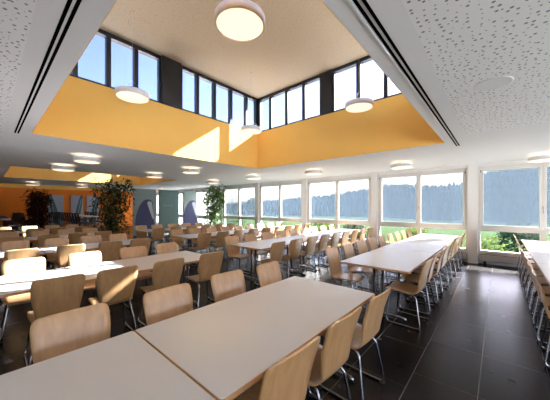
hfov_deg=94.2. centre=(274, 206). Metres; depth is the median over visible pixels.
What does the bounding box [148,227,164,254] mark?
chair
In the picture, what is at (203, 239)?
chair
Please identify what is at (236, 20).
pendant lamp
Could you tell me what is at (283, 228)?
table
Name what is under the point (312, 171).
ceiling lamp
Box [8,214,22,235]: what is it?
bar stool
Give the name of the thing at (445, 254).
chair
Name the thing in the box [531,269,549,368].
chair
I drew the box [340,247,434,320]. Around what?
table
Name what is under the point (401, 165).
ceiling lamp
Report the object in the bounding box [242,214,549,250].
ground
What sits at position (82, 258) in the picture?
chair
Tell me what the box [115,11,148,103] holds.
pendant lamp
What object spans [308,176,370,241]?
window
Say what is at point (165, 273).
chair
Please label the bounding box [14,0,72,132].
trim
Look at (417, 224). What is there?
window
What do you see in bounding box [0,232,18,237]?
chair
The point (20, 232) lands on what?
table
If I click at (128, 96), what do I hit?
diffuser
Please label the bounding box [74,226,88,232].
chair
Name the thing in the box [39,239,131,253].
table
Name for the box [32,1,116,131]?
wall
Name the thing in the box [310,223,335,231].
bush
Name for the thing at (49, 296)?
chair
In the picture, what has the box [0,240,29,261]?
chair
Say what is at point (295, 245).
chair
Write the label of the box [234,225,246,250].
chair
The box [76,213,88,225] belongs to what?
bar stool
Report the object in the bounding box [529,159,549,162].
diffuser
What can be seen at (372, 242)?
chair
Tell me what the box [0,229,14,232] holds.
chair
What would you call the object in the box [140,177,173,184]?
wall
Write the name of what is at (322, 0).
wall
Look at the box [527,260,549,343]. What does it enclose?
chair
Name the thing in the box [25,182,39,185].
ceiling lamp
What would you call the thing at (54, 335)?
chair
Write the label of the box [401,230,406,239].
chair
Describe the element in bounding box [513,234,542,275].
chair
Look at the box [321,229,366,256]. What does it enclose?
table
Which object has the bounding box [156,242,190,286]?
chair
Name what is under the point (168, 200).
divider
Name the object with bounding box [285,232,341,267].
table
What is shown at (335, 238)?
chair
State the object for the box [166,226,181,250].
chair
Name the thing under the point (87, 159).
ceiling lamp
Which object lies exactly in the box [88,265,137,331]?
chair
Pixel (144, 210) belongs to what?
divider
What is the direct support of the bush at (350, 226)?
on the ground
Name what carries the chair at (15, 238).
on the floor
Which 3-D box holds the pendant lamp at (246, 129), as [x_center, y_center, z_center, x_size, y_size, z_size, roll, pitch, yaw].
[-0.599,-2.615,6.409,0.520,1.490,0.520,0,0,41]
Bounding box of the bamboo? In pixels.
[199,184,226,224]
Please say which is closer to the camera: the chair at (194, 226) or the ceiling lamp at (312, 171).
the ceiling lamp at (312, 171)
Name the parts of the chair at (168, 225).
backrest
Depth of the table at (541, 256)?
4.30 m
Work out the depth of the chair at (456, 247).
6.01 m
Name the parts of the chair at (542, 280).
backrest, leg, leg, seat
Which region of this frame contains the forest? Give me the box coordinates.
[242,168,549,222]
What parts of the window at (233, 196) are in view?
sash, pane, pane, pane, sash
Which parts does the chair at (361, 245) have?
backrest, leg, leg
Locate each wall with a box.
[0,183,132,228]
[4,166,139,184]
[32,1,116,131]
[32,75,257,168]
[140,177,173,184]
[156,160,528,267]
[258,94,443,168]
[322,0,443,141]
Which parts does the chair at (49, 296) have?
leg, seat, backrest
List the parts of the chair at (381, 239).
backrest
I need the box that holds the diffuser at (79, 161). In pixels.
[75,160,98,163]
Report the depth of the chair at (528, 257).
5.71 m
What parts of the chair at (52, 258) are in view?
seat, backrest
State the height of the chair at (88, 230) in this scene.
0.874 m
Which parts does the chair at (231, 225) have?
backrest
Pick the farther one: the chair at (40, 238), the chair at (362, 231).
the chair at (362, 231)
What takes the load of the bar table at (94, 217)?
on the floor
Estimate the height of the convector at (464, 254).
0.266 m
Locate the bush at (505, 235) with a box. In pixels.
[496,221,539,252]
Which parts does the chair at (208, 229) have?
backrest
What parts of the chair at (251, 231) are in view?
backrest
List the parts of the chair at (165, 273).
leg, seat, backrest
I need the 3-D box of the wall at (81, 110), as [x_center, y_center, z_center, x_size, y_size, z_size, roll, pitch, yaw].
[-2.276,-1.740,6.073,0.124,1.119,5.360,0,0,41]
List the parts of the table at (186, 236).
leg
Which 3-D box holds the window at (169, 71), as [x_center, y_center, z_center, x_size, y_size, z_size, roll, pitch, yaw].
[-2.264,-2.830,6.062,0.185,1.060,5.360,0,0,41]
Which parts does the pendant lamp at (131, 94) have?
lamp shade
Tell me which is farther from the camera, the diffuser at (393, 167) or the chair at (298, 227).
the chair at (298, 227)
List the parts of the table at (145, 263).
leg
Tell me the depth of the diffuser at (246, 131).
6.35 m
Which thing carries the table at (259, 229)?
on the floor
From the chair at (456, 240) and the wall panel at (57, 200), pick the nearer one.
the chair at (456, 240)
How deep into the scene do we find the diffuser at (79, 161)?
5.78 m
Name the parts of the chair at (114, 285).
seat, backrest, leg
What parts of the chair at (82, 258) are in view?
backrest, seat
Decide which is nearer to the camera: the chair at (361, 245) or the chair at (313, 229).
the chair at (361, 245)
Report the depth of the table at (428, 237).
6.83 m
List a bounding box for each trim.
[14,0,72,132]
[17,0,81,133]
[346,0,454,145]
[352,0,456,145]
[362,0,459,145]
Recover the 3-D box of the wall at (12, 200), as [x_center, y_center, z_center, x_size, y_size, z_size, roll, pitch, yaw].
[-15.409,-0.370,16.699,0.204,3.860,13.550,0,0,41]
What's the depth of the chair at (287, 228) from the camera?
9.41 m
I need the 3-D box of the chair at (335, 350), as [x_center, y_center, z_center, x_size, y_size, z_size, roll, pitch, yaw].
[0.292,1.123,1.813,0.530,0.874,0.458,0,0,44]
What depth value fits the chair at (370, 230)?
8.62 m
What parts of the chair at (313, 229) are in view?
backrest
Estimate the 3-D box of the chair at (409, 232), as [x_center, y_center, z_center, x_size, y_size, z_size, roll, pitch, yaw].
[4.274,1.123,7.684,0.530,0.874,0.458,0,0,43]
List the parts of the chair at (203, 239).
backrest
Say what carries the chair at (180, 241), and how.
on the floor
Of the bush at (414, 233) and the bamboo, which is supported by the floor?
the bamboo
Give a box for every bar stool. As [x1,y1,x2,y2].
[5,213,18,230]
[7,214,21,235]
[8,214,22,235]
[48,213,59,224]
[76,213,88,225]
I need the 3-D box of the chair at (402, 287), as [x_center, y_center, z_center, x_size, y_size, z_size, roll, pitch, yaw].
[1.831,1.123,3.492,0.530,0.874,0.458,0,0,44]
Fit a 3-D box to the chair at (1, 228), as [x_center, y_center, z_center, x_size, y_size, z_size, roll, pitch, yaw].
[-8.995,1.123,8.450,0.530,0.874,0.458,0,0,40]
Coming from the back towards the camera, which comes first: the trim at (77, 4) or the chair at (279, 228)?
the chair at (279, 228)
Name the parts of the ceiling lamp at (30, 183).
lamp shade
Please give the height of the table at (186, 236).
0.745 m
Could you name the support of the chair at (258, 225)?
on the floor
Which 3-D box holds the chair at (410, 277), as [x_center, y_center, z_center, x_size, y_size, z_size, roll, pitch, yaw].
[2.226,1.123,3.962,0.530,0.874,0.458,0,0,40]
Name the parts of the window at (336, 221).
sash, sash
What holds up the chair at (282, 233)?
on the floor
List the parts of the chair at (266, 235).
backrest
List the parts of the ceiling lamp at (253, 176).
lamp shade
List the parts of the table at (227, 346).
leg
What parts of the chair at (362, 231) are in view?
backrest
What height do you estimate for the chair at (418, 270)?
0.874 m
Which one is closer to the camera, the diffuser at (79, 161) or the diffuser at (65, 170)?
the diffuser at (79, 161)
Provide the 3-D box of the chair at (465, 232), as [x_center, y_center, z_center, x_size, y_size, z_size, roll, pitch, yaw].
[4.974,1.123,7.088,0.530,0.874,0.458,0,0,42]
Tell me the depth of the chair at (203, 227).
9.77 m
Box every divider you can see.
[133,188,155,236]
[158,190,178,232]
[183,191,197,225]
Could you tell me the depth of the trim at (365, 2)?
1.99 m
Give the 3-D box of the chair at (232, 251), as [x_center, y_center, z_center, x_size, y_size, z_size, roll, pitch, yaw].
[-0.844,1.123,5.840,0.530,0.874,0.458,0,0,41]
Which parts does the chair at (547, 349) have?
backrest, leg, leg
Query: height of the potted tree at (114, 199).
2.617 m
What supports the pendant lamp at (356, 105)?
hanging from the ceiling at (301, 40)
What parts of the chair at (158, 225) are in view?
backrest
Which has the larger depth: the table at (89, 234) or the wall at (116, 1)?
the table at (89, 234)
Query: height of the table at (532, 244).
0.745 m
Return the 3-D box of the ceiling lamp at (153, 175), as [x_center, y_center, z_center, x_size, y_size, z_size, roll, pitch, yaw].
[-4.187,-1.095,8.870,0.520,0.170,0.520,0,0,41]
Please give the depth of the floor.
3.05 m
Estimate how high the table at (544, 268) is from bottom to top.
0.745 m
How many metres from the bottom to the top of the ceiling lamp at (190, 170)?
0.170 m
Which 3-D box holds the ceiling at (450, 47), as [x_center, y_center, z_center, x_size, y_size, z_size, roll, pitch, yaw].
[-5.006,-1.355,7.559,27.900,0.350,13.550,0,0,41]
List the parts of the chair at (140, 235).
backrest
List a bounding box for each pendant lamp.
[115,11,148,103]
[214,0,264,41]
[241,72,261,134]
[345,93,373,112]
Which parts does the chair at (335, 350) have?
seat, leg, leg, backrest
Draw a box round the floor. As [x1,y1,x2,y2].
[0,226,549,399]
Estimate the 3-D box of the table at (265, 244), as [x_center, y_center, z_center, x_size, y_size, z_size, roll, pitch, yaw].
[-0.050,1.192,5.928,0.950,0.745,1.780,0,0,41]
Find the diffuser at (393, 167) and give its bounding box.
[392,166,410,168]
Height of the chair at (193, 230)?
0.874 m
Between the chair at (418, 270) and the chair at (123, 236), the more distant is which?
the chair at (123, 236)
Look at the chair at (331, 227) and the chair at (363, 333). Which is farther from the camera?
the chair at (331, 227)
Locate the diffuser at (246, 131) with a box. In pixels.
[241,129,260,133]
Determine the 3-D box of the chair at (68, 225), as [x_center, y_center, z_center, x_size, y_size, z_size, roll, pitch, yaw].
[-7.773,1.123,9.839,0.530,0.874,0.458,0,0,41]
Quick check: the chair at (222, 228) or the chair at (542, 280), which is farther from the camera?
the chair at (222, 228)
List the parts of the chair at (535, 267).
leg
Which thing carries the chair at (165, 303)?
on the floor
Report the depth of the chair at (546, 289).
3.43 m
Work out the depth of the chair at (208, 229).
8.54 m
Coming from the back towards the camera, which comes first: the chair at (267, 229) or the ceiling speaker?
the chair at (267, 229)
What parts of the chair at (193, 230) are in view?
backrest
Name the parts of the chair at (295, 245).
seat, leg, backrest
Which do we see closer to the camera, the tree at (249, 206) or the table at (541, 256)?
the table at (541, 256)
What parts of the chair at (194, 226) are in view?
backrest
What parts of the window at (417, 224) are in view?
sash, sash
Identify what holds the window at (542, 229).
in the wall at (472, 253)
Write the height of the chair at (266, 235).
0.874 m
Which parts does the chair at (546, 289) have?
backrest, leg, leg, seat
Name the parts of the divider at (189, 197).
panel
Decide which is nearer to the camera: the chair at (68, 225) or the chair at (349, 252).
the chair at (349, 252)
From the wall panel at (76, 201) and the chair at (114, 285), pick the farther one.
the wall panel at (76, 201)
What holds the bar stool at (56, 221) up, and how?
on the floor
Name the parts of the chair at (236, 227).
backrest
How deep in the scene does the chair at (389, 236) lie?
6.48 m
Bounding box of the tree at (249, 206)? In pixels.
[246,197,262,216]
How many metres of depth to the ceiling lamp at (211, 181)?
10.99 m
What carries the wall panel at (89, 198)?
attached to the wall at (12, 200)
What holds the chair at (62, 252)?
on the floor
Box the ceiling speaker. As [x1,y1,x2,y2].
[473,76,513,90]
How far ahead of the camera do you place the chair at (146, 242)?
5.54 m
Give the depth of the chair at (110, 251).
5.12 m
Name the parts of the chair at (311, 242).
leg, seat, leg, backrest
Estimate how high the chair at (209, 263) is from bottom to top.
0.874 m
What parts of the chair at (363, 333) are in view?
leg, seat, leg, backrest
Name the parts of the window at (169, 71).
pane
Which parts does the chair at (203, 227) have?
backrest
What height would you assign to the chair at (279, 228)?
0.874 m
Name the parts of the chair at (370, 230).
backrest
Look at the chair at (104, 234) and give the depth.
7.30 m
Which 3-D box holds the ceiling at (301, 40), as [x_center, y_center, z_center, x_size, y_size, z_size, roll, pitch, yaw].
[-0.392,-3.460,4.418,5.160,0.200,5.380,0,0,41]
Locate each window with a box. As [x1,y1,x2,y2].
[70,28,257,127]
[224,185,254,229]
[258,55,401,131]
[260,181,301,223]
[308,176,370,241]
[378,168,467,250]
[478,162,549,255]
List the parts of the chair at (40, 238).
backrest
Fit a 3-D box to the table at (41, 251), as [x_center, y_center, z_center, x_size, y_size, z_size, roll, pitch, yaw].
[-5.014,1.192,4.171,0.950,0.745,1.780,0,0,41]
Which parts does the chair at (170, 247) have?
backrest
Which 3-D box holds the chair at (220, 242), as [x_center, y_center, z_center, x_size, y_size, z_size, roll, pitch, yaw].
[-1.622,1.123,7.328,0.530,0.874,0.458,0,0,42]
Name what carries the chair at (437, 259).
on the floor
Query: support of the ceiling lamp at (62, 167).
attached to the ceiling at (450, 47)
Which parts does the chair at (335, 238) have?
backrest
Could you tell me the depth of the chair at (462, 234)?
6.42 m
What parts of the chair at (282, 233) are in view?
backrest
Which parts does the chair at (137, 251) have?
backrest, seat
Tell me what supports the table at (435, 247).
on the floor
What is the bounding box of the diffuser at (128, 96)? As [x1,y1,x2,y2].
[116,91,147,102]
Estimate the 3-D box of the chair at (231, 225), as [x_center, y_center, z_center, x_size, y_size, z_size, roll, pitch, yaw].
[-2.029,1.123,10.838,0.530,0.874,0.458,0,0,39]
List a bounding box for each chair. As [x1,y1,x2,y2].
[0,227,10,229]
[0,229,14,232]
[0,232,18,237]
[0,236,24,267]
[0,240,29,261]
[0,248,39,305]
[0,257,45,343]
[21,226,36,236]
[23,273,84,365]
[26,228,43,242]
[29,303,110,363]
[30,230,49,247]
[37,234,58,264]
[44,225,58,229]
[44,237,68,269]
[50,227,65,233]
[54,244,85,268]
[57,229,74,234]
[65,224,77,228]
[68,232,87,244]
[68,251,112,312]
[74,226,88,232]
[80,235,101,251]
[82,228,97,232]
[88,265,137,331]
[95,231,111,241]
[98,240,122,261]
[109,233,126,247]
[120,246,151,308]
[130,238,150,255]
[135,225,151,249]
[137,257,183,325]
[143,283,192,325]
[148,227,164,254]
[151,224,167,248]
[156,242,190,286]
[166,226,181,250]
[167,224,177,242]
[170,229,189,250]
[180,225,196,249]
[181,223,192,243]
[186,251,223,309]
[188,228,207,252]
[189,232,211,266]
[194,225,210,246]
[205,227,223,252]
[209,231,228,260]
[211,269,245,302]
[213,224,222,244]
[220,226,229,252]
[224,230,244,259]
[224,235,250,274]
[227,223,234,235]
[233,336,320,399]
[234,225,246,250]
[239,228,257,253]
[244,234,268,272]
[245,224,260,236]
[254,241,284,284]
[256,261,281,286]
[257,224,264,234]
[257,227,270,252]
[261,232,284,265]
[265,226,282,250]
[267,223,273,234]
[276,230,297,264]
[281,238,302,279]
[284,225,292,235]
[289,229,309,260]
[291,236,317,275]
[294,224,301,234]
[300,228,318,257]
[305,234,329,270]
[307,307,361,399]
[310,227,328,254]
[318,232,340,265]
[318,288,390,399]
[320,226,331,238]
[325,247,364,290]
[329,225,341,248]
[329,231,349,260]
[339,229,358,257]
[343,243,377,292]
[348,228,366,255]
[355,227,373,252]
[356,240,387,290]
[368,238,396,283]
[377,235,403,277]
[385,258,432,330]
[387,233,393,243]
[394,232,400,241]
[398,252,438,314]
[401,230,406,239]
[406,229,412,237]
[410,247,445,303]
[417,244,450,294]
[427,240,454,286]
[432,238,458,279]
[435,236,460,273]
[442,234,462,269]
[448,232,465,264]
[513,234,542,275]
[515,237,532,278]
[516,239,534,284]
[517,242,540,293]
[519,245,549,301]
[521,249,549,313]
[524,254,549,327]
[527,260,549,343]
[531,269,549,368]
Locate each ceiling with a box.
[0,0,549,191]
[100,0,367,98]
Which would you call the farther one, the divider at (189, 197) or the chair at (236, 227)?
the divider at (189, 197)
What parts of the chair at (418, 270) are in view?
seat, leg, leg, backrest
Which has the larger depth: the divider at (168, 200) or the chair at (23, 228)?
the divider at (168, 200)
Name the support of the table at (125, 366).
on the floor
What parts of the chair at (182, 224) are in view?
backrest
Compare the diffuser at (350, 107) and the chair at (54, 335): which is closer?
the chair at (54, 335)
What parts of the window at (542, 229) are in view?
sash, sash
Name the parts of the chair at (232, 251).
backrest, leg, seat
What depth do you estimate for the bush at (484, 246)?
14.39 m
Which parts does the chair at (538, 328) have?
backrest, leg, leg, seat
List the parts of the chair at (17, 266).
leg, seat, backrest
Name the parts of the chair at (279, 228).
backrest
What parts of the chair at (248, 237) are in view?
backrest, leg, seat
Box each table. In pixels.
[0,248,44,258]
[0,268,72,297]
[0,331,215,399]
[17,228,73,233]
[25,233,94,256]
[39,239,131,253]
[65,251,200,305]
[71,215,91,225]
[79,216,98,227]
[135,276,374,399]
[136,227,187,252]
[172,231,233,264]
[229,228,274,253]
[230,237,306,279]
[265,225,303,232]
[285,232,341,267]
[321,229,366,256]
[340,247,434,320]
[383,239,449,288]
[407,234,458,270]
[521,240,549,283]
[527,248,549,309]
[537,263,549,321]
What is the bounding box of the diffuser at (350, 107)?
[346,103,371,111]
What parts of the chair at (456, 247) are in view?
backrest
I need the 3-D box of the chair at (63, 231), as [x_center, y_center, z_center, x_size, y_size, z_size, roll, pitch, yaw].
[-6.191,1.123,7.639,0.530,0.874,0.458,0,0,40]
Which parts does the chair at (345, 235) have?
backrest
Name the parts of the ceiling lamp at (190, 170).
lamp shade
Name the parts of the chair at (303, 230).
backrest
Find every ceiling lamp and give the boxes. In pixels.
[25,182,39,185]
[51,164,74,171]
[73,155,100,163]
[76,184,87,187]
[146,173,162,177]
[182,167,199,173]
[207,180,218,183]
[246,174,260,179]
[305,169,321,174]
[391,161,412,168]
[527,153,549,162]
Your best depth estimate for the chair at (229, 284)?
2.65 m
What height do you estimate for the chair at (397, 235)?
0.874 m
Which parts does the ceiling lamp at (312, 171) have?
lamp shade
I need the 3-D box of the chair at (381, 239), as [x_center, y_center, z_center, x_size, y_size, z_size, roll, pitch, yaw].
[2.685,1.123,5.897,0.530,0.874,0.458,0,0,42]
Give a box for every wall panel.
[48,194,63,224]
[71,195,82,223]
[87,196,98,222]
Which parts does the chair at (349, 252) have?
backrest, leg, seat, leg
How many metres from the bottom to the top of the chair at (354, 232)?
0.874 m
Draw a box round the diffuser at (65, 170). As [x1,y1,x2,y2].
[52,169,72,171]
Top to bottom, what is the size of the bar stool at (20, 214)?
1.245 m
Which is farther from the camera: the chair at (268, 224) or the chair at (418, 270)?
the chair at (268, 224)
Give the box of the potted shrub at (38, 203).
[22,187,52,228]
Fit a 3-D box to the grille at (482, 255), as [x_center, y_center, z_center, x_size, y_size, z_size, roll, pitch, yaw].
[6.529,1.298,6.223,2.415,0.008,0.098,0,0,41]
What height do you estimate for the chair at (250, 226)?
0.874 m
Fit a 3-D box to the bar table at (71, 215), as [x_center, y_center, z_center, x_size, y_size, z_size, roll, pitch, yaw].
[-11.160,1.030,14.796,1.800,1.060,0.700,0,0,41]
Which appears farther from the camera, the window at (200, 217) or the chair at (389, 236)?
the window at (200, 217)
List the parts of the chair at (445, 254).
leg, leg, backrest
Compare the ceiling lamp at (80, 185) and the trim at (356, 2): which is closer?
the trim at (356, 2)
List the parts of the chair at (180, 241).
backrest, seat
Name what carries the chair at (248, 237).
on the floor
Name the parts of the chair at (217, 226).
backrest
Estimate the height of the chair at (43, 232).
0.874 m
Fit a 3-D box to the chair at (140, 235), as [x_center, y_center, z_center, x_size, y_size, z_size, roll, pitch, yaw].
[-4.773,1.123,9.266,0.530,0.874,0.458,0,0,43]
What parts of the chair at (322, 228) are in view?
backrest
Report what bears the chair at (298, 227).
on the floor
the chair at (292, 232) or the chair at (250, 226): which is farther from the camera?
the chair at (250, 226)
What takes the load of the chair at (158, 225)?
on the floor
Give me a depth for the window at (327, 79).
6.39 m
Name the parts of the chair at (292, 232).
backrest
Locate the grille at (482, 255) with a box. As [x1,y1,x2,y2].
[481,254,518,257]
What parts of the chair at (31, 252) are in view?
backrest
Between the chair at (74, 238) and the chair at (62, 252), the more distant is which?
the chair at (74, 238)
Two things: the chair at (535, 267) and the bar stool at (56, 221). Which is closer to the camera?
the chair at (535, 267)
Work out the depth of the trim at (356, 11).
1.97 m
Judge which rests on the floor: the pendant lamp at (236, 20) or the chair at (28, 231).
the chair at (28, 231)
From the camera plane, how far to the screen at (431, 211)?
8.06 m
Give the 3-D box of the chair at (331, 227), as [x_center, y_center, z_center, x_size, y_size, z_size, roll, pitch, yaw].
[2.292,1.123,9.418,0.530,0.874,0.458,0,0,42]
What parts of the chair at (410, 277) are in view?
seat, leg, leg, backrest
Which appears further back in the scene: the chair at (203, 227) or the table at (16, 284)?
the chair at (203, 227)
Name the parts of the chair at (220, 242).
backrest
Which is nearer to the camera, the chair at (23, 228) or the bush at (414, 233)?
the chair at (23, 228)
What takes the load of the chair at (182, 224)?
on the floor
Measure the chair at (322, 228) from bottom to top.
0.874 m
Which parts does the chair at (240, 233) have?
backrest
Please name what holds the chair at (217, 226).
on the floor
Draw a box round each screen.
[383,173,462,223]
[484,167,549,225]
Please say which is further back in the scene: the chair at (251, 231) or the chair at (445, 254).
the chair at (251, 231)
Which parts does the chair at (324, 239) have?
leg, leg, backrest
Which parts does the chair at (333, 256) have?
backrest, leg, seat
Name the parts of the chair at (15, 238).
backrest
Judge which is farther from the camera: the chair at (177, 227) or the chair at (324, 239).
the chair at (177, 227)
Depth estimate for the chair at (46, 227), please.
9.51 m
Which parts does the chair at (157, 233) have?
backrest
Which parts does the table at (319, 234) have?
leg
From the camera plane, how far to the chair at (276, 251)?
5.08 m
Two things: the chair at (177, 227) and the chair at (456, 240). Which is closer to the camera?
the chair at (456, 240)
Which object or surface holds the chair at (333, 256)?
on the floor
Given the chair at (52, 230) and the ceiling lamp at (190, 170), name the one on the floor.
the chair at (52, 230)
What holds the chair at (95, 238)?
on the floor
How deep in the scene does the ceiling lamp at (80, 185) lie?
13.34 m
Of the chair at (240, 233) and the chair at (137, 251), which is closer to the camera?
the chair at (137, 251)
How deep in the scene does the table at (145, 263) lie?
3.76 m
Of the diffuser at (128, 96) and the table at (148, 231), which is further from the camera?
the table at (148, 231)
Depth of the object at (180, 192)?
17.62 m
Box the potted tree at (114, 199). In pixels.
[88,177,137,234]
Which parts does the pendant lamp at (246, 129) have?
lamp shade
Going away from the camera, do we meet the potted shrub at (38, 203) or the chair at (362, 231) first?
the chair at (362, 231)
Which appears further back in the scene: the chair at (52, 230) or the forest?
the forest
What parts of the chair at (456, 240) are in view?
leg, leg, backrest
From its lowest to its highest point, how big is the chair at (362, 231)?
0.874 m
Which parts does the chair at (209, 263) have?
leg, seat, leg, backrest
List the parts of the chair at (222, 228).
backrest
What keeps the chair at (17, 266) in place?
on the floor
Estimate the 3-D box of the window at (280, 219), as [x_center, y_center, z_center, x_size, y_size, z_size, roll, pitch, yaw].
[0.233,0.080,11.819,2.630,2.360,0.174,0,0,41]
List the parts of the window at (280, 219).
sash, sash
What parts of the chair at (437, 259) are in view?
leg, leg, backrest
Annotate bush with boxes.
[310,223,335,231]
[342,219,367,238]
[400,227,432,239]
[481,236,514,251]
[496,221,539,252]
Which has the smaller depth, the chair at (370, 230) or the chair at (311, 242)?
the chair at (311, 242)
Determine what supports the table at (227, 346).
on the floor
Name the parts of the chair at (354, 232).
backrest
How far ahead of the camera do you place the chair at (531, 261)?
5.30 m
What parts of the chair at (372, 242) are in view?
backrest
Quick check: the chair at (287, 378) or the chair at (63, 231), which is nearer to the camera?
the chair at (287, 378)
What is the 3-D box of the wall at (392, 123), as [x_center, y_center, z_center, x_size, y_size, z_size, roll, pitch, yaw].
[1.336,-1.740,6.384,4.900,1.119,0.124,0,0,41]
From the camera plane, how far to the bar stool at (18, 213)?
12.20 m
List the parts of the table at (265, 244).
leg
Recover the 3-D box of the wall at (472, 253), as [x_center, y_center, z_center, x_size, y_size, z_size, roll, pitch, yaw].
[-0.607,0.290,12.566,27.900,2.940,0.280,0,0,41]
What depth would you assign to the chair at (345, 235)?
7.24 m
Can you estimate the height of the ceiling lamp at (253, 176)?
0.170 m
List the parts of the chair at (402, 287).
seat, leg, leg, backrest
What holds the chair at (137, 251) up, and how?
on the floor
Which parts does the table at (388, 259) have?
leg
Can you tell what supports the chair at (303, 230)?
on the floor
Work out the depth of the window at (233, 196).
14.02 m
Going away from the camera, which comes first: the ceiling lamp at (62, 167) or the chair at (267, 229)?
the ceiling lamp at (62, 167)
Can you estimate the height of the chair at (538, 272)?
0.874 m
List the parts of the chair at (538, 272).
leg, leg, seat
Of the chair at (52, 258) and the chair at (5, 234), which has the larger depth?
the chair at (5, 234)
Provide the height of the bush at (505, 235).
3.705 m
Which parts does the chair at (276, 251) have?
seat, backrest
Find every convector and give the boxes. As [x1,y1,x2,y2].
[378,244,466,261]
[479,254,535,265]
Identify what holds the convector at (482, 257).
on the floor
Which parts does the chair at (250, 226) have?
backrest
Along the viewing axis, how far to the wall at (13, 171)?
11.53 m
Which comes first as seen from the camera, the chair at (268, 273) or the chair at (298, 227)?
the chair at (268, 273)
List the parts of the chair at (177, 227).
backrest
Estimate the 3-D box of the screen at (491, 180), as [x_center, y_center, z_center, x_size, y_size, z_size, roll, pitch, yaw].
[6.708,-0.275,6.427,2.555,1.830,0.150,0,0,41]
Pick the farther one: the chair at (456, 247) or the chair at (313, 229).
the chair at (313, 229)
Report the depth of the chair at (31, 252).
4.15 m
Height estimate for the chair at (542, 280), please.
0.874 m
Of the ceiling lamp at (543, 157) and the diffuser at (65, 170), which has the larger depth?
the diffuser at (65, 170)
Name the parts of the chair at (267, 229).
backrest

